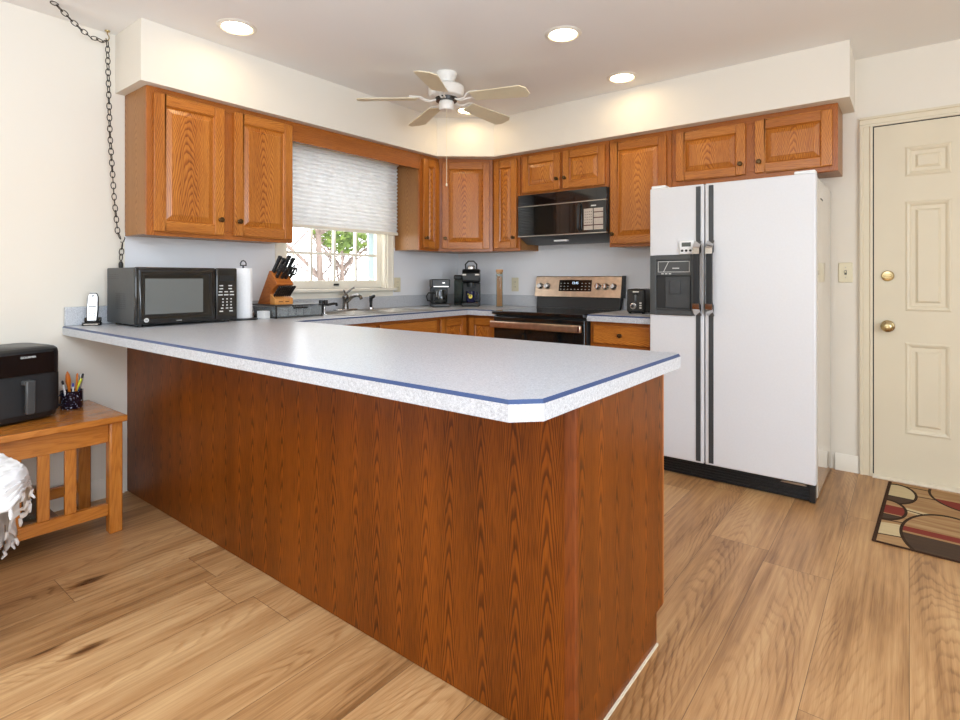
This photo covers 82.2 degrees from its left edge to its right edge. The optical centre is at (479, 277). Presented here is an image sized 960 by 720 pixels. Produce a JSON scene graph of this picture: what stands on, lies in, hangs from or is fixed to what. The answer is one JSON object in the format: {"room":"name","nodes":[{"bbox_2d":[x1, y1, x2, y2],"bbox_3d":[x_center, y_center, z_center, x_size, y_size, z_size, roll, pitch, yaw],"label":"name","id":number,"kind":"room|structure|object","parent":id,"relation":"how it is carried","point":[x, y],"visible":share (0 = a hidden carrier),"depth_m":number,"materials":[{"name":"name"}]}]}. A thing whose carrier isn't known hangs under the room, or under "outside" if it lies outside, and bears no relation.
{"room":"kitchen","nodes":[
{"label":"kitchen","id":0,"kind":"room"},
{"bbox_2d":[0,0,457,491],"bbox_3d":[-2.725,-0.070,2.056,0.154,2.448,8.000,0,0,38],"label":"wall","id":1,"kind":"structure","parent":0,"point":[59,241],"depth_m":2.78,"materials":[{"name":"beige paint"}]},
{"bbox_2d":[50,474,123,511],"bbox_3d":[-3.473,1.105,0.966,0.014,0.098,5.060,0,0,38],"label":"baseboard","id":2,"kind":"structure","parent":1,"relation":"attached to","point":[98,488],"depth_m":2.85,"materials":[{"name":"white paint"}]},
{"bbox_2d":[125,85,292,243],"bbox_3d":[-1.529,-0.602,3.201,0.330,0.766,0.842,0,0,38],"label":"upper cabinet","id":3,"kind":"object","parent":1,"relation":"attached to","point":[196,168],"visible":1,"depth_m":3.01,"materials":[{"name":"brown wood"}]},
{"bbox_2d":[292,122,418,168],"bbox_3d":[-0.838,-0.924,3.917,0.019,0.120,1.134,0,0,38],"label":"valance board","id":4,"kind":"object","parent":3,"relation":"attached to","point":[303,134],"visible":0.87,"depth_m":3.84,"materials":[{"name":"brown wood"}]},
{"bbox_2d":[275,229,397,298],"bbox_3d":[-1.086,-0.401,4.120,0.199,1.130,1.096,0,0,38],"label":"window","id":5,"kind":"structure","parent":1,"relation":"in","point":[375,284],"depth_m":4.27,"materials":[{"name":"beige paint"}]},
{"bbox_2d":[293,142,398,235],"bbox_3d":[-1.014,-0.648,4.064,0.035,0.605,1.104,0,0,38],"label":"window shade","id":6,"kind":"object","parent":1,"relation":"attached to","point":[333,190],"visible":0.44,"depth_m":4.07,"materials":[{"name":"white fabric"}]},
{"bbox_2d":[394,278,400,291],"bbox_3d":[-0.683,0.056,4.543,0.007,0.118,0.072,0,0,38],"label":"wall outlet","id":7,"kind":"object","parent":1,"relation":"attached to","point":[397,281],"visible":0.94,"depth_m":4.54,"materials":[{"name":"plastic"}]},
{"bbox_2d":[395,154,438,251],"bbox_3d":[-0.503,-0.602,4.518,0.330,0.766,0.222,0,0,38],"label":"upper cabinet","id":8,"kind":"object","parent":1,"relation":"attached to","point":[418,189],"visible":1,"depth_m":4.43,"materials":[{"name":"brown wood"}]},
{"bbox_2d":[416,159,503,253],"bbox_3d":[-0.144,-0.602,4.745,0.617,0.766,0.584,0,0,38],"label":"upper cabinet","id":9,"kind":"object","parent":1,"relation":"attached to","point":[466,203],"visible":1,"depth_m":4.54,"materials":[{"name":"brown wood"}]},
{"bbox_2d":[0,468,959,719],"bbox_3d":[-0.327,1.204,0.378,6.300,0.100,8.300,0,0,38],"label":"floor","id":10,"kind":"structure","parent":0,"point":[775,606],"depth_m":1.80,"materials":[{"name":"brown wood"}]},
{"bbox_2d":[0,400,127,546],"bbox_3d":[-2.114,0.889,2.274,0.510,0.530,0.995,0,0,38],"label":"side table","id":11,"kind":"object","parent":10,"relation":"on","point":[73,432],"visible":0.88,"depth_m":2.39,"materials":[{"name":"brown wood"}]},
{"bbox_2d":[0,343,57,426],"bbox_3d":[-2.063,0.463,2.413,0.341,0.321,0.304,0,0,25],"label":"air fryer","id":12,"kind":"object","parent":11,"relation":"on","point":[28,371],"visible":1,"depth_m":2.36,"materials":[{"name":"black plastic"}]},
{"bbox_2d":[0,372,57,419],"bbox_3d":[-1.962,0.507,2.361,0.116,0.164,0.276,0,0,38],"label":"basket","id":13,"kind":"object","parent":12,"relation":"on","point":[26,395],"depth_m":2.35,"materials":[{"name":"black plastic"}]},
{"bbox_2d":[58,388,82,409],"bbox_3d":[-1.970,0.582,2.643,0.108,0.084,0.095,0,0,-15],"label":"pen cup","id":14,"kind":"object","parent":11,"relation":"on","point":[71,400],"visible":0.85,"depth_m":2.61,"materials":[{"name":"black ceramic"}]},
{"bbox_2d":[61,380,65,395],"bbox_3d":[-1.962,0.550,2.602,0.010,0.136,0.038,0,0,7],"label":"pen","id":15,"kind":"object","parent":14,"relation":"in","point":[62,381],"visible":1,"depth_m":2.59,"materials":[{"name":"white plastic"}]},
{"bbox_2d":[65,371,70,391],"bbox_3d":[-1.968,0.531,2.636,0.023,0.172,0.037,0,0,12],"label":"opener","id":16,"kind":"object","parent":14,"relation":"in","point":[67,376],"visible":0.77,"depth_m":2.63,"materials":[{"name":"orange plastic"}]},
{"bbox_2d":[75,373,77,390],"bbox_3d":[-1.947,0.538,2.652,0.018,0.157,0.010,0,0,-16],"label":"marker","id":17,"kind":"object","parent":14,"relation":"in","point":[76,384],"visible":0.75,"depth_m":2.65,"materials":[{"name":"orange plastic"}]},
{"bbox_2d":[77,378,81,390],"bbox_3d":[-1.951,0.552,2.652,0.056,0.134,0.012,0,0,-36],"label":"highlighter","id":18,"kind":"object","parent":14,"relation":"in","point":[80,379],"visible":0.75,"depth_m":2.66,"materials":[{"name":"yellow plastic"}]},
{"bbox_2d":[347,317,437,332],"bbox_3d":[-0.883,0.719,3.750,0.626,0.870,1.193,0,0,38],"label":"base cabinet","id":19,"kind":"object","parent":10,"relation":"on","point":[423,324],"visible":0.06,"depth_m":3.81,"materials":[{"name":"brown wood"}]},
{"bbox_2d":[127,348,663,719],"bbox_3d":[-0.643,0.719,2.395,2.719,0.870,0.639,0,0,38],"label":"base cabinet","id":20,"kind":"object","parent":10,"relation":"on","point":[519,565],"visible":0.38,"depth_m":1.64,"materials":[{"name":"brown wood"}]},
{"bbox_2d":[62,294,680,422],"bbox_3d":[-0.057,0.215,3.107,2.769,0.138,3.060,0,0,38],"label":"countertop","id":21,"kind":"structure","parent":20,"relation":"on","point":[499,379],"depth_m":1.73,"materials":[{"name":"laminate"}]},
{"bbox_2d":[81,293,101,325],"bbox_3d":[-1.966,0.158,2.790,0.088,0.163,0.067,0,0,-24],"label":"cordless phone","id":22,"kind":"object","parent":21,"relation":"on","point":[92,319],"visible":1,"depth_m":2.79,"materials":[{"name":"plastic"}]},
{"bbox_2d":[107,267,236,326],"bbox_3d":[-1.639,0.093,2.947,0.374,0.293,0.512,0,0,38],"label":"microwave","id":23,"kind":"object","parent":21,"relation":"on","point":[139,296],"visible":1,"depth_m":2.79,"materials":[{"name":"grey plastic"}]},
{"bbox_2d":[218,285,233,311],"bbox_3d":[-1.379,0.111,2.989,0.001,0.144,0.087,0,0,38],"label":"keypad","id":24,"kind":"object","parent":23,"relation":"attached to","point":[225,292],"depth_m":2.99,"materials":[{"name":"plastic"}]},
{"bbox_2d":[231,260,257,320],"bbox_3d":[-1.364,0.068,3.170,0.156,0.344,0.156,0,0,38],"label":"paper towel holder","id":25,"kind":"object","parent":21,"relation":"on","point":[252,318],"visible":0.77,"depth_m":3.12,"materials":[{"name":"black plastic"}]},
{"bbox_2d":[236,268,251,317],"bbox_3d":[-1.364,0.087,3.170,0.098,0.285,0.097,0,0,38],"label":"paper towel roll","id":26,"kind":"object","parent":25,"relation":"on","point":[244,275],"visible":0.87,"depth_m":3.13,"materials":[{"name":"white paper"}]},
{"bbox_2d":[257,311,269,318],"bbox_3d":[-1.283,0.217,3.259,0.060,0.045,0.044,0,0,21],"label":"box","id":27,"kind":"object","parent":21,"relation":"on","point":[260,314],"visible":0.91,"depth_m":3.24,"materials":[{"name":"white plastic"}]},
{"bbox_2d":[252,302,322,318],"bbox_3d":[-1.228,0.201,3.470,0.338,0.078,0.330,0,0,38],"label":"organizer","id":28,"kind":"object","parent":21,"relation":"on","point":[294,303],"visible":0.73,"depth_m":3.39,"materials":[{"name":"grey plastic"}]},
{"bbox_2d":[258,271,292,304],"bbox_3d":[-1.267,0.059,3.408,0.220,0.205,0.124,0,0,38],"label":"knife block","id":29,"kind":"object","parent":28,"relation":"on","point":[272,283],"visible":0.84,"depth_m":3.35,"materials":[{"name":"brown wood"}]},
{"bbox_2d":[272,256,281,272],"bbox_3d":[-1.225,-0.083,3.320,0.094,0.103,0.016,0,0,38],"label":"knife","id":30,"kind":"object","parent":29,"relation":"in","point":[279,258],"visible":1,"depth_m":3.31,"materials":[{"name":"black plastic"}]},
{"bbox_2d":[273,286,280,296],"bbox_3d":[-1.218,0.080,3.305,0.072,0.067,0.011,0,0,38],"label":"steak knife","id":31,"kind":"object","parent":29,"relation":"in","point":[279,287],"visible":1,"depth_m":3.30,"materials":[{"name":"black plastic"}]},
{"bbox_2d":[275,265,284,277],"bbox_3d":[-1.202,-0.040,3.308,0.085,0.081,0.016,0,0,38],"label":"utility knife","id":32,"kind":"object","parent":29,"relation":"in","point":[281,268],"visible":1,"depth_m":3.30,"materials":[{"name":"black plastic"}]},
{"bbox_2d":[276,258,285,271],"bbox_3d":[-1.208,-0.076,3.342,0.089,0.093,0.016,0,0,38],"label":"bread knife","id":33,"kind":"object","parent":29,"relation":"in","point":[283,260],"visible":0.8,"depth_m":3.33,"materials":[{"name":"black plastic"}]},
{"bbox_2d":[280,268,288,278],"bbox_3d":[-1.183,-0.029,3.332,0.074,0.069,0.016,0,0,38],"label":"paring knife","id":34,"kind":"object","parent":29,"relation":"in","point":[286,269],"visible":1,"depth_m":3.33,"materials":[{"name":"black plastic"}]},
{"bbox_2d":[282,255,291,272],"bbox_3d":[-1.187,-0.086,3.369,0.094,0.109,0.016,0,0,38],"label":"carving knife","id":35,"kind":"object","parent":29,"relation":"in","point":[288,258],"visible":0.8,"depth_m":3.36,"materials":[{"name":"black plastic"}]},
{"bbox_2d":[284,266,293,278],"bbox_3d":[-1.162,-0.032,3.348,0.086,0.077,0.016,0,0,38],"label":"sharpening steel","id":36,"kind":"object","parent":29,"relation":"in","point":[291,268],"visible":1,"depth_m":3.34,"materials":[{"name":"black plastic"}]},
{"bbox_2d":[287,257,294,271],"bbox_3d":[-1.169,-0.077,3.388,0.093,0.099,0.016,0,0,38],"label":"knife","id":37,"kind":"object","parent":29,"relation":"in","point":[292,260],"visible":0.67,"depth_m":3.37,"materials":[{"name":"black plastic"}]},
{"bbox_2d":[289,265,297,277],"bbox_3d":[-1.147,-0.039,3.380,0.083,0.085,0.011,0,0,38],"label":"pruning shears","id":38,"kind":"object","parent":29,"relation":"in","point":[292,273],"visible":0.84,"depth_m":3.37,"materials":[{"name":"black plastic"}]},
{"bbox_2d":[271,309,279,315],"bbox_3d":[-1.240,0.211,3.337,0.049,0.042,0.049,0,0,38],"label":"pod","id":39,"kind":"object","parent":28,"relation":"in","point":[273,310],"visible":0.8,"depth_m":3.32,"materials":[{"name":"white plastic"}]},
{"bbox_2d":[280,309,287,315],"bbox_3d":[-1.206,0.211,3.382,0.049,0.042,0.049,0,0,38],"label":"pod","id":40,"kind":"object","parent":28,"relation":"in","point":[283,312],"visible":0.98,"depth_m":3.37,"materials":[{"name":"white plastic"}]},
{"bbox_2d":[288,308,295,314],"bbox_3d":[-1.172,0.211,3.426,0.049,0.042,0.049,0,0,38],"label":"pod","id":41,"kind":"object","parent":28,"relation":"in","point":[291,311],"visible":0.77,"depth_m":3.41,"materials":[{"name":"white plastic"}]},
{"bbox_2d":[296,308,303,314],"bbox_3d":[-1.137,0.211,3.470,0.049,0.042,0.049,0,0,38],"label":"pod","id":42,"kind":"object","parent":28,"relation":"in","point":[299,311],"visible":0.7,"depth_m":3.45,"materials":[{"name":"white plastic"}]},
{"bbox_2d":[304,308,310,313],"bbox_3d":[-1.103,0.211,3.514,0.049,0.042,0.049,0,0,38],"label":"pod","id":43,"kind":"object","parent":28,"relation":"in","point":[306,310],"visible":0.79,"depth_m":3.50,"materials":[{"name":"white plastic"}]},
{"bbox_2d":[319,300,337,314],"bbox_3d":[-0.982,0.191,3.571,0.036,0.098,0.145,0,0,38],"label":"soap dispenser","id":44,"kind":"object","parent":21,"relation":"on","point":[325,302],"visible":0.91,"depth_m":3.54,"materials":[{"name":"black metal"}]},
{"bbox_2d":[333,287,362,310],"bbox_3d":[-0.914,0.149,3.941,0.213,0.172,0.180,0,0,38],"label":"faucet","id":45,"kind":"object","parent":21,"relation":"on","point":[346,299],"visible":1,"depth_m":3.97,"materials":[{"name":"silver metal"}]},
{"bbox_2d":[310,308,428,327],"bbox_3d":[-0.778,0.326,3.915,0.470,0.179,0.796,0,0,38],"label":"sink","id":46,"kind":"object","parent":21,"relation":"in","point":[376,310],"visible":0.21,"depth_m":3.95,"materials":[{"name":"metal"}]},
{"bbox_2d":[320,311,384,327],"bbox_3d":[-0.886,0.326,3.748,0.355,0.179,0.355,0,0,38],"label":"basin","id":47,"kind":"object","parent":46,"relation":"in","point":[340,313],"depth_m":3.90,"materials":[{"name":"metal"}]},
{"bbox_2d":[368,294,374,308],"bbox_3d":[-0.824,0.180,4.182,0.058,0.111,0.043,0,0,38],"label":"sprayer","id":48,"kind":"object","parent":46,"relation":"on","point":[371,297],"visible":0.98,"depth_m":4.17,"materials":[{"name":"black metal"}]},
{"bbox_2d":[363,308,421,311],"bbox_3d":[-0.643,0.326,4.060,0.355,0.179,0.355,0,0,38],"label":"basin","id":49,"kind":"object","parent":46,"relation":"in","point":[384,309],"depth_m":4.23,"materials":[{"name":"metal"}]},
{"bbox_2d":[426,279,449,306],"bbox_3d":[-0.359,0.125,4.587,0.199,0.230,0.200,0,0,-12],"label":"coffee maker","id":50,"kind":"object","parent":21,"relation":"on","point":[438,292],"visible":1,"depth_m":4.52,"materials":[{"name":"black plastic"}]},
{"bbox_2d":[454,261,480,306],"bbox_3d":[-0.111,0.046,4.708,0.223,0.388,0.253,0,0,2],"label":"coffee brewer","id":51,"kind":"object","parent":21,"relation":"on","point":[470,278],"visible":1,"depth_m":4.67,"materials":[{"name":"black plastic"}]},
{"bbox_2d":[466,291,478,301],"bbox_3d":[-0.069,0.157,4.630,0.102,0.094,0.081,0,0,-32],"label":"mug","id":52,"kind":"object","parent":51,"relation":"on","point":[470,295],"visible":0.95,"depth_m":4.59,"materials":[{"name":"blue ceramic"}]},
{"bbox_2d":[496,269,502,306],"bbox_3d":[0.160,0.085,4.499,0.058,0.310,0.058,0,0,38],"label":"pasta jar","id":53,"kind":"object","parent":21,"relation":"on","point":[498,271],"visible":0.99,"depth_m":4.48,"materials":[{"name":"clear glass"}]},
{"bbox_2d":[497,276,501,305],"bbox_3d":[0.160,0.107,4.499,0.046,0.249,0.047,0,0,38],"label":"spaghetti","id":54,"kind":"object","parent":53,"relation":"in","point":[499,280],"visible":1,"depth_m":4.49,"materials":[{"name":"beige food"}]},
{"bbox_2d":[438,315,493,337],"bbox_3d":[-0.137,0.720,4.503,0.877,0.868,0.907,0,0,38],"label":"base cabinet","id":55,"kind":"object","parent":10,"relation":"on","point":[469,325],"visible":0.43,"depth_m":4.23,"materials":[{"name":"brown wood"}]},
{"bbox_2d":[490,276,625,345],"bbox_3d":[0.581,0.559,4.086,0.758,1.150,0.710,0,0,38],"label":"range","id":56,"kind":"object","parent":10,"relation":"on","point":[557,323],"visible":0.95,"depth_m":4.06,"materials":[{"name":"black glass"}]},
{"bbox_2d":[492,307,620,317],"bbox_3d":[0.567,0.253,4.074,0.750,0.025,0.600,0,0,38],"label":"cooktop","id":57,"kind":"object","parent":56,"relation":"in","point":[532,312],"depth_m":3.97,"materials":[{"name":"black glass"}]},
{"bbox_2d":[591,321,649,350],"bbox_3d":[1.071,0.719,3.741,0.436,0.870,0.626,0,0,38],"label":"base cabinet","id":58,"kind":"object","parent":10,"relation":"on","point":[603,334],"visible":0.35,"depth_m":3.52,"materials":[{"name":"brown wood"}]},
{"bbox_2d":[587,297,649,323],"bbox_3d":[1.077,0.215,3.755,0.438,0.138,0.644,0,0,38],"label":"countertop","id":59,"kind":"structure","parent":58,"relation":"on","point":[622,316],"depth_m":3.54,"materials":[{"name":"laminate"}]},
{"bbox_2d":[627,288,649,313],"bbox_3d":[1.091,0.156,3.765,0.124,0.166,0.243,0,0,30],"label":"toaster","id":60,"kind":"object","parent":59,"relation":"on","point":[638,300],"visible":0.94,"depth_m":3.68,"materials":[{"name":"black plastic"}]},
{"bbox_2d":[650,170,830,502],"bbox_3d":[1.559,0.298,3.303,0.864,1.704,0.735,0,0,38],"label":"refrigerator","id":61,"kind":"object","parent":10,"relation":"on","point":[746,314],"visible":0.89,"depth_m":3.02,"materials":[{"name":"white metal"}]},
{"bbox_2d":[679,240,693,253],"bbox_3d":[1.193,-0.177,3.177,0.082,0.080,0.019,0,0,38],"label":"timer","id":62,"kind":"object","parent":61,"relation":"on","point":[685,247],"visible":0.92,"depth_m":3.17,"materials":[{"name":"white plastic"}]},
{"bbox_2d":[872,481,959,562],"bbox_3d":[2.507,1.149,2.338,1.300,0.008,0.910,0,0,40],"label":"rug","id":63,"kind":"object","parent":10,"relation":"on","point":[926,521],"visible":1,"depth_m":2.59,"materials":[{"name":"multicoloured fabric"}]},
{"bbox_2d":[1,0,959,117],"bbox_3d":[-0.327,-1.344,0.378,6.300,0.100,8.300,0,0,38],"label":"ceiling","id":64,"kind":"structure","parent":0,"point":[374,48],"depth_m":2.90,"materials":[{"name":"paint"}]},
{"bbox_2d":[50,1,124,267],"bbox_3d":[-1.965,-0.615,2.767,0.047,1.363,0.414,0,0,14],"label":"chain","id":65,"kind":"object","parent":64,"relation":"hanging from","point":[120,264],"visible":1,"depth_m":2.88,"materials":[{"name":"brown metal"}]},
{"bbox_2d":[216,18,256,35],"bbox_3d":[-1.253,-1.289,2.835,0.192,0.010,0.192,0,0,38],"label":"recessed light","id":66,"kind":"object","parent":64,"relation":"in","point":[229,25],"visible":1,"depth_m":2.82,"materials":[{"name":"white paint"}]},
{"bbox_2d":[357,69,529,185],"bbox_3d":[-0.183,-0.933,3.487,1.066,0.722,1.054,0,0,38],"label":"ceiling fan","id":67,"kind":"object","parent":64,"relation":"hanging from","point":[443,89],"visible":1,"depth_m":3.42,"materials":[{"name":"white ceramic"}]},
{"bbox_2d":[455,106,468,114],"bbox_3d":[-0.093,-1.289,4.240,0.192,0.010,0.192,0,0,38],"label":"recessed light","id":68,"kind":"object","parent":64,"relation":"in","point":[459,110],"visible":0.44,"depth_m":4.25,"materials":[{"name":"white paint"}]},
{"bbox_2d":[115,18,854,159],"bbox_3d":[0.140,-1.139,3.101,3.088,0.309,2.828,0,0,38],"label":"soffit","id":69,"kind":"structure","parent":64,"relation":"attached to","point":[147,52],"depth_m":3.42,"materials":[{"name":"beige paint"}]},
{"bbox_2d":[545,26,580,41],"bbox_3d":[0.440,-1.289,2.915,0.192,0.010,0.192,0,0,38],"label":"recessed light","id":70,"kind":"object","parent":64,"relation":"in","point":[560,33],"visible":1,"depth_m":2.90,"materials":[{"name":"white glass"}]},
{"bbox_2d":[607,72,637,82],"bbox_3d":[0.915,-1.289,3.543,0.192,0.010,0.192,0,0,38],"label":"recessed light","id":71,"kind":"object","parent":64,"relation":"in","point":[619,77],"visible":1,"depth_m":3.53,"materials":[{"name":"white glass"}]},
{"bbox_2d":[820,39,959,472],"bbox_3d":[2.145,-0.070,3.428,6.150,2.448,0.150,0,0,38],"label":"wall","id":72,"kind":"structure","parent":0,"point":[928,76],"depth_m":3.26,"materials":[{"name":"beige paint"}]},
{"bbox_2d":[512,278,518,290],"bbox_3d":[0.303,0.056,4.757,0.072,0.118,0.007,0,0,38],"label":"wall outlet","id":73,"kind":"object","parent":72,"relation":"attached to","point":[515,281],"visible":1,"depth_m":4.75,"materials":[{"name":"plastic"}]},
{"bbox_2d":[493,155,538,251],"bbox_3d":[0.285,-0.602,4.571,0.270,0.766,0.330,0,0,38],"label":"upper cabinet","id":74,"kind":"object","parent":72,"relation":"attached to","point":[506,170],"visible":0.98,"depth_m":4.46,"materials":[{"name":"brown wood"}]},
{"bbox_2d":[458,243,649,309],"bbox_3d":[0.624,-0.066,4.515,2.106,1.240,0.004,0,0,38],"label":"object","id":75,"kind":"structure","parent":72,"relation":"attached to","point":[592,259],"depth_m":4.50,"materials":[{"name":"white paint"}]},
{"bbox_2d":[521,140,609,195],"bbox_3d":[0.692,-0.818,4.251,0.758,0.335,0.326,0,0,38],"label":"upper cabinet","id":76,"kind":"object","parent":72,"relation":"attached to","point":[584,166],"visible":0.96,"depth_m":4.12,"materials":[{"name":"brown wood"}]},
{"bbox_2d":[518,186,609,245],"bbox_3d":[0.684,-0.461,4.240,0.754,0.379,0.354,0,0,38],"label":"microwave","id":77,"kind":"object","parent":76,"relation":"attached to","point":[580,216],"visible":0.98,"depth_m":4.12,"materials":[{"name":"black plastic"}]},
{"bbox_2d":[609,130,671,247],"bbox_3d":[1.170,-0.602,3.882,0.442,0.766,0.330,0,0,38],"label":"upper cabinet","id":78,"kind":"object","parent":72,"relation":"attached to","point":[639,163],"visible":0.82,"depth_m":3.79,"materials":[{"name":"brown wood"}]},
{"bbox_2d":[672,103,842,186],"bbox_3d":[1.712,-0.794,3.459,0.926,0.382,0.330,0,0,38],"label":"upper cabinet","id":79,"kind":"object","parent":72,"relation":"attached to","point":[784,143],"visible":0.99,"depth_m":3.31,"materials":[{"name":"brown wood"}]},
{"bbox_2d":[838,263,852,281],"bbox_3d":[2.185,-0.033,3.289,0.072,0.118,0.018,0,0,38],"label":"light switch","id":80,"kind":"object","parent":72,"relation":"attached to","point":[845,270],"visible":1,"depth_m":3.29,"materials":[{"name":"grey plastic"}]},
{"bbox_2d":[835,453,858,473],"bbox_3d":[2.192,1.105,3.286,0.118,0.098,0.014,0,0,38],"label":"baseboard","id":81,"kind":"structure","parent":72,"relation":"attached to","point":[843,462],"depth_m":3.28,"materials":[{"name":"white paint"}]},
{"bbox_2d":[860,103,959,492],"bbox_3d":[2.598,0.107,2.930,0.949,2.094,0.078,0,0,38],"label":"door","id":82,"kind":"structure","parent":72,"relation":"in","point":[910,160],"depth_m":3.10,"materials":[{"name":"paint"}]},
{"label":"outside","id":83,"kind":"structure","parent":0,"visible":0},
{"bbox_3d":[-9.975,1.829,25.455,39.650,0.150,70.000,0,0,38],"label":"ground","id":84,"kind":"structure","parent":83,"visible":0},
{"bbox_2d":[287,228,328,280],"bbox_3d":[-3.161,-1.451,10.548,4.726,6.415,3.146,0,0,-6],"label":"tree","id":85,"kind":"object","parent":84,"relation":"on","point":[319,273],"visible":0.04,"depth_m":11.09,"materials":[{"name":"brown plant"}]},
{"bbox_2d":[288,228,366,280],"bbox_3d":[-3.711,-0.460,15.786,3.433,4.437,3.462,0,0,41],"label":"tree","id":86,"kind":"object","parent":84,"relation":"on","point":[365,248],"visible":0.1,"depth_m":15.33,"materials":[{"name":"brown plant"}]},
{"bbox_2d":[298,229,366,280],"bbox_3d":[-3.029,-0.063,12.574,1.668,3.635,2.143,0,0,34],"label":"tree","id":87,"kind":"object","parent":84,"relation":"on","point":[343,239],"visible":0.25,"depth_m":12.36,"materials":[{"name":"green plant"}]},
{"bbox_3d":[-1.758,0.886,1.630,0.400,0.535,0.520,0,0,34],"label":"stool","id":88,"kind":"object","parent":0,"visible":0},
{"bbox_2d":[0,453,35,558],"bbox_3d":[-1.755,0.829,1.627,0.559,0.462,0.665,0,0,34],"label":"throw","id":89,"kind":"object","parent":88,"relation":"on","point":[16,487],"visible":1,"depth_m":1.77,"materials":[{"name":"white fabric"}]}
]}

